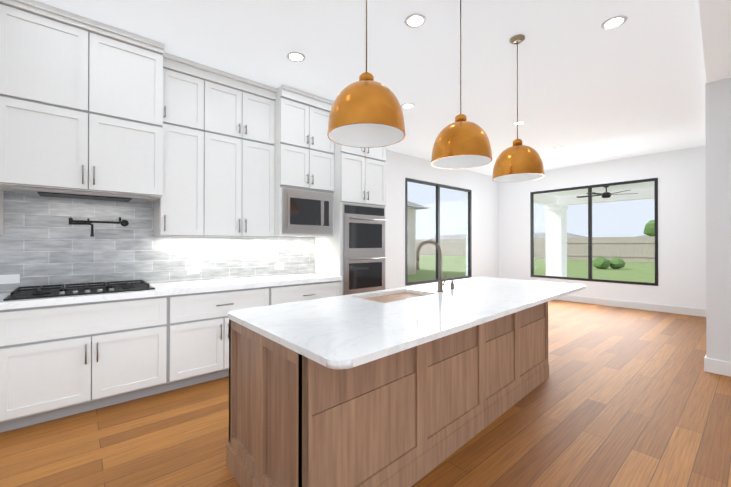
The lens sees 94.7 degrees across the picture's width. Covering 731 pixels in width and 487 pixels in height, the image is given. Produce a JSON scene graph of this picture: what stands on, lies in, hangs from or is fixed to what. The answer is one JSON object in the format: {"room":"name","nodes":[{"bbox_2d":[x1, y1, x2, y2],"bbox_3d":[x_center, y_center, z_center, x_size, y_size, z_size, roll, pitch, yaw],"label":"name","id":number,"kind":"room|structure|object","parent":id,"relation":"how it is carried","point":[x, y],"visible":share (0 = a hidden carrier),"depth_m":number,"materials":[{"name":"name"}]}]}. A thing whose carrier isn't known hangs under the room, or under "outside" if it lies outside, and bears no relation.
{"room":"kitchen","nodes":[
{"label":"kitchen","id":0,"kind":"room"},
{"bbox_2d":[0,188,7,235],"bbox_3d":[-3.223,-0.904,2.278,1.024,1.675,0.343,0,0,-41],"label":"upper cabinet","id":1,"kind":"object","parent":0,"relation":"attached to","point":[3,195],"depth_m":2.73,"materials":[{"name":"paint"}]},
{"bbox_2d":[0,0,163,203],"bbox_3d":[-2.390,-1.079,2.897,1.046,1.320,0.488,0,0,-41],"label":"upper cabinet","id":2,"kind":"object","parent":0,"relation":"attached to","point":[82,105],"depth_m":2.67,"materials":[{"name":"paint"}]},
{"bbox_2d":[152,56,275,239],"bbox_3d":[-1.601,-0.898,3.666,1.154,1.675,0.343,0,0,-41],"label":"upper cabinet","id":3,"kind":"object","parent":0,"relation":"attached to","point":[162,213],"depth_m":3.47,"materials":[{"name":"paint"}]},
{"bbox_2d":[268,87,335,239],"bbox_3d":[-0.852,-0.905,4.203,0.810,1.655,0.502,0,0,-41],"label":"upper cabinet","id":4,"kind":"object","parent":0,"relation":"attached to","point":[301,154],"depth_m":3.97,"materials":[{"name":"paint"}]},
{"bbox_2d":[282,188,332,233],"bbox_3d":[-0.663,-0.363,4.029,0.685,0.510,0.079,0,0,-41],"label":"microwave","id":5,"kind":"object","parent":4,"relation":"in","point":[304,211],"depth_m":4.01,"materials":[{"name":"silver metal"}]},
{"bbox_2d":[0,299,730,486],"bbox_3d":[2.063,1.363,2.038,11.860,0.060,9.050,0,0,-41],"label":"floor","id":6,"kind":"structure","parent":0,"point":[624,397],"depth_m":2.38,"materials":[{"name":"brown wood"}]},
{"bbox_2d":[0,308,11,432],"bbox_3d":[-3.095,0.896,2.193,1.119,0.874,0.628,0,0,-41],"label":"base cabinet","id":7,"kind":"object","parent":6,"relation":"on","point":[5,317],"depth_m":2.31,"materials":[{"name":"paint"}]},
{"bbox_2d":[12,296,179,429],"bbox_3d":[-2.327,0.899,2.849,1.187,0.874,0.628,0,0,-41],"label":"base cabinet","id":8,"kind":"object","parent":6,"relation":"on","point":[68,359],"depth_m":2.62,"materials":[{"name":"paint"}]},
{"bbox_2d":[0,272,339,311],"bbox_3d":[-2.006,0.437,3.113,3.968,0.051,0.648,0,0,-41],"label":"countertop","id":9,"kind":"structure","parent":8,"relation":"on","point":[174,287],"depth_m":3.11,"materials":[{"name":"white stone"}]},
{"bbox_2d":[4,280,155,299],"bbox_3d":[-2.350,0.384,2.840,0.910,0.050,0.500,0,0,-41],"label":"cooktop","id":10,"kind":"object","parent":9,"relation":"in","point":[18,291],"depth_m":2.77,"materials":[{"name":"black metal"}]},
{"bbox_2d":[0,191,314,292],"bbox_3d":[-2.213,-0.025,3.357,3.968,0.874,0.012,0,0,-41],"label":"backsplash","id":11,"kind":"structure","parent":9,"relation":"on","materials":[{"name":"tile"}]},
{"bbox_2d":[69,217,128,236],"bbox_3d":[-2.427,-0.145,3.080,0.435,0.185,0.130,0,0,-41],"label":"pot filler faucet","id":12,"kind":"object","parent":11,"relation":"attached to","point":[78,226],"depth_m":3.12,"materials":[{"name":"black metal"}]},
{"bbox_2d":[180,288,279,387],"bbox_3d":[-1.573,0.902,3.495,1.092,0.874,0.628,0,0,-41],"label":"base cabinet","id":13,"kind":"object","parent":6,"relation":"on","point":[204,321],"depth_m":3.18,"materials":[{"name":"paint"}]},
{"bbox_2d":[280,280,339,303],"bbox_3d":[-0.863,0.905,4.102,1.074,0.874,0.628,0,0,-41],"label":"base cabinet","id":14,"kind":"object","parent":6,"relation":"on","point":[289,293],"depth_m":3.87,"materials":[{"name":"paint"}]},
{"bbox_2d":[312,143,385,295],"bbox_3d":[-0.201,-0.193,4.657,0.774,3.075,0.652,0,0,-41],"label":"tall cabinet","id":15,"kind":"object","parent":6,"relation":"on","point":[356,254],"depth_m":4.38,"materials":[{"name":"paint"}]},
{"bbox_2d":[343,204,385,294],"bbox_3d":[0.014,0.098,4.404,0.705,1.170,0.097,0,0,-41],"label":"double wall oven","id":16,"kind":"object","parent":15,"relation":"in","point":[364,257],"depth_m":4.38,"materials":[{"name":"silver metal"}]},
{"bbox_2d":[226,304,548,486],"bbox_3d":[0.499,0.893,2.681,2.891,0.884,1.036,0,0,-41],"label":"kitchen island","id":17,"kind":"object","parent":6,"relation":"on","point":[409,386],"depth_m":1.79,"materials":[{"name":"brown wood"}]},
{"bbox_2d":[228,277,585,367],"bbox_3d":[0.656,0.436,2.680,3.130,0.030,1.342,0,0,-41],"label":"island countertop","id":18,"kind":"structure","parent":17,"relation":"on","point":[350,330],"depth_m":1.93,"materials":[{"name":"white stone"}]},
{"bbox_2d":[362,292,429,303],"bbox_3d":[0.245,0.561,2.705,0.684,0.244,0.443,0,0,-41],"label":"sink","id":19,"kind":"object","parent":18,"relation":"in","point":[383,296],"depth_m":2.82,"materials":[{"name":"beige ceramic"}]},
{"bbox_2d":[416,240,453,291],"bbox_3d":[0.637,0.201,2.966,0.404,0.445,0.170,0,0,-41],"label":"faucet","id":20,"kind":"object","parent":18,"relation":"on","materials":[{"name":"metal"}]},
{"bbox_2d":[36,0,705,175],"bbox_3d":[0.698,-1.840,3.648,11.860,0.120,4.850,0,0,-41],"label":"ceiling","id":21,"kind":"structure","parent":0,"point":[590,90],"depth_m":3.26,"materials":[{"name":"paint"}]},
{"bbox_2d":[287,52,304,61],"bbox_3d":[-0.665,-1.779,3.226,0.174,0.006,0.174,0,0,40],"label":"recessed light","id":22,"kind":"object","parent":21,"relation":"in","point":[293,56],"depth_m":3.21,"materials":[{"name":"white paint"}]},
{"bbox_2d":[327,0,405,147],"bbox_3d":[0.005,-1.178,1.809,0.418,1.220,0.418,0,0,-41],"label":"pendant light","id":23,"kind":"object","parent":21,"relation":"hanging from","point":[366,111],"visible":1,"depth_m":1.68,"materials":[{"name":"gold metal"}]},
{"bbox_2d":[401,103,414,108],"bbox_3d":[0.552,-1.774,4.372,0.174,0.006,0.174,0,0,40],"label":"recessed light","id":24,"kind":"object","parent":21,"relation":"in","point":[407,105],"depth_m":4.36,"materials":[{"name":"white paint"}]},
{"bbox_2d":[404,13,425,27],"bbox_3d":[0.401,-1.781,2.703,0.174,0.006,0.174,0,0,40],"label":"recessed light","id":25,"kind":"object","parent":21,"relation":"in","point":[415,20],"depth_m":2.70,"materials":[{"name":"white paint"}]},
{"bbox_2d":[431,0,491,168],"bbox_3d":[0.674,-1.176,2.381,0.418,1.220,0.418,0,0,-41],"label":"pendant light","id":26,"kind":"object","parent":21,"relation":"hanging from","point":[461,142],"visible":1,"depth_m":2.25,"materials":[{"name":"gold metal"}]},
{"bbox_2d":[492,34,544,181],"bbox_3d":[1.327,-1.173,2.940,0.418,1.220,0.418,0,0,-41],"label":"pendant light","id":27,"kind":"object","parent":21,"relation":"hanging from","point":[517,161],"visible":1,"depth_m":2.82,"materials":[{"name":"gold metal"}]},
{"bbox_2d":[512,121,524,124],"bbox_3d":[2.274,-1.771,4.990,0.174,0.006,0.174,0,0,4],"label":"recessed light","id":28,"kind":"object","parent":21,"relation":"in","point":[519,122],"depth_m":4.99,"materials":[{"name":"white paint"}]},
{"bbox_2d":[601,15,627,29],"bbox_3d":[2.013,-1.781,2.726,0.174,0.006,0.174,0,0,40],"label":"recessed light","id":29,"kind":"object","parent":21,"relation":"in","point":[616,21],"depth_m":2.72,"materials":[{"name":"white paint"}]},
{"bbox_2d":[385,149,498,289],"bbox_3d":[1.511,-0.203,7.429,5.400,3.120,0.150,0,0,-41],"label":"wall","id":30,"kind":"structure","parent":0,"point":[401,167],"depth_m":7.49,"materials":[{"name":"paint"}]},
{"bbox_2d":[405,178,471,284],"bbox_3d":[1.679,-0.218,7.505,2.365,2.150,0.070,0,0,-41],"label":"window","id":31,"kind":"structure","parent":30,"relation":"in","point":[469,248],"depth_m":7.42,"materials":[{"name":"black"}]},
{"bbox_2d":[499,145,705,308],"bbox_3d":[6.512,-0.210,5.851,0.150,3.120,9.050,0,0,-41],"label":"wall","id":32,"kind":"structure","parent":0,"point":[680,174],"depth_m":6.61,"materials":[{"name":"paint"}]},
{"bbox_2d":[530,178,657,285],"bbox_3d":[4.978,-0.208,7.565,0.070,2.130,2.450,0,0,-41],"label":"picture window","id":33,"kind":"structure","parent":32,"relation":"in","point":[590,216],"depth_m":7.48,"materials":[{"name":"black"}]},
{"bbox_2d":[555,295,705,316],"bbox_3d":[6.449,1.279,5.791,0.016,0.140,8.750,0,0,-41],"label":"baseboard","id":34,"kind":"structure","parent":32,"relation":"attached to","point":[608,302],"depth_m":6.85,"materials":[{"name":"white paint"}]},
{"bbox_2d":[699,0,730,82],"bbox_3d":[3.428,-1.794,0.456,11.860,0.240,4.850,0,0,-41],"label":"ceiling","id":35,"kind":"structure","parent":0,"point":[715,17],"depth_m":2.73,"materials":[{"name":"white paint"}]},
{"bbox_2d":[705,77,730,361],"bbox_3d":[5.069,-0.168,1.833,0.140,3.000,4.520,0,0,-41],"label":"wall","id":36,"kind":"structure","parent":0,"point":[718,205],"depth_m":3.44,"materials":[{"name":"paint"}]},
{"bbox_2d":[704,357,730,376],"bbox_3d":[5.005,1.262,1.782,0.016,0.140,4.536,0,0,-41],"label":"baseboard","id":37,"kind":"structure","parent":36,"relation":"attached to","point":[720,367],"depth_m":3.43,"materials":[{"name":"white paint"}]},
{"label":"outside","id":38,"kind":"structure","parent":0,"visible":0},
{"bbox_2d":[408,251,654,282],"bbox_3d":[30.590,1.624,25.948,200.000,0.230,240.000,0,0,-41],"label":"lawn","id":39,"kind":"structure","parent":38,"point":[428,269],"depth_m":17.75,"materials":[{"name":"green plant"}]},
{"bbox_2d":[407,201,649,273],"bbox_3d":[37.429,-0.748,43.653,101.600,4.670,139.000,0,0,-41],"label":"houses","id":40,"kind":"structure","parent":39,"relation":"on","point":[411,223],"depth_m":15.64,"materials":[{"name":"brick"}]},
{"bbox_2d":[416,236,654,262],"bbox_3d":[22.273,0.417,1.855,30.030,1.970,94.190,0,0,-41],"label":"fence","id":41,"kind":"object","parent":39,"relation":"on","point":[618,246],"depth_m":28.42,"materials":[{"name":"brown wood"}]},
{"bbox_2d":[593,257,625,268],"bbox_3d":[10.785,1.099,18.241,7.567,0.803,0.991,0,0,-13],"label":"shrubs","id":42,"kind":"object","parent":39,"relation":"on","point":[617,262],"depth_m":18.64,"materials":[{"name":"green plant"}]},
{"bbox_2d":[643,220,654,236],"bbox_3d":[47.173,-1.203,41.220,7.358,5.558,67.348,0,0,-41],"label":"trees","id":43,"kind":"object","parent":39,"relation":"on","point":[650,231],"depth_m":48.77,"materials":[{"name":"green plant"}]},
{"bbox_3d":[7.082,1.394,7.516,2.890,0.065,6.550,0,0,-41],"label":"patio slab","id":44,"kind":"object","parent":39,"relation":"on","visible":0},
{"bbox_2d":[544,204,567,276],"bbox_3d":[6.067,0.099,10.700,0.540,2.555,0.540,0,0,-41],"label":"patio column","id":45,"kind":"structure","parent":44,"relation":"on","point":[556,225],"depth_m":10.46,"materials":[{"name":"white paint"}]},
{"bbox_2d":[534,181,653,204],"bbox_3d":[7.153,-1.518,7.524,2.990,0.650,6.650,0,0,-41],"label":"patio ceiling","id":46,"kind":"structure","parent":45,"relation":"on","point":[570,197],"depth_m":9.46,"materials":[{"name":"white paint"}]},
{"bbox_2d":[577,186,637,197],"bbox_3d":[6.102,-1.288,8.592,1.298,0.300,1.241,0,0,-41],"label":"ceiling fan","id":47,"kind":"object","parent":46,"relation":"hanging from","point":[605,194],"depth_m":8.49,"materials":[{"name":"brown metal"}]}
]}

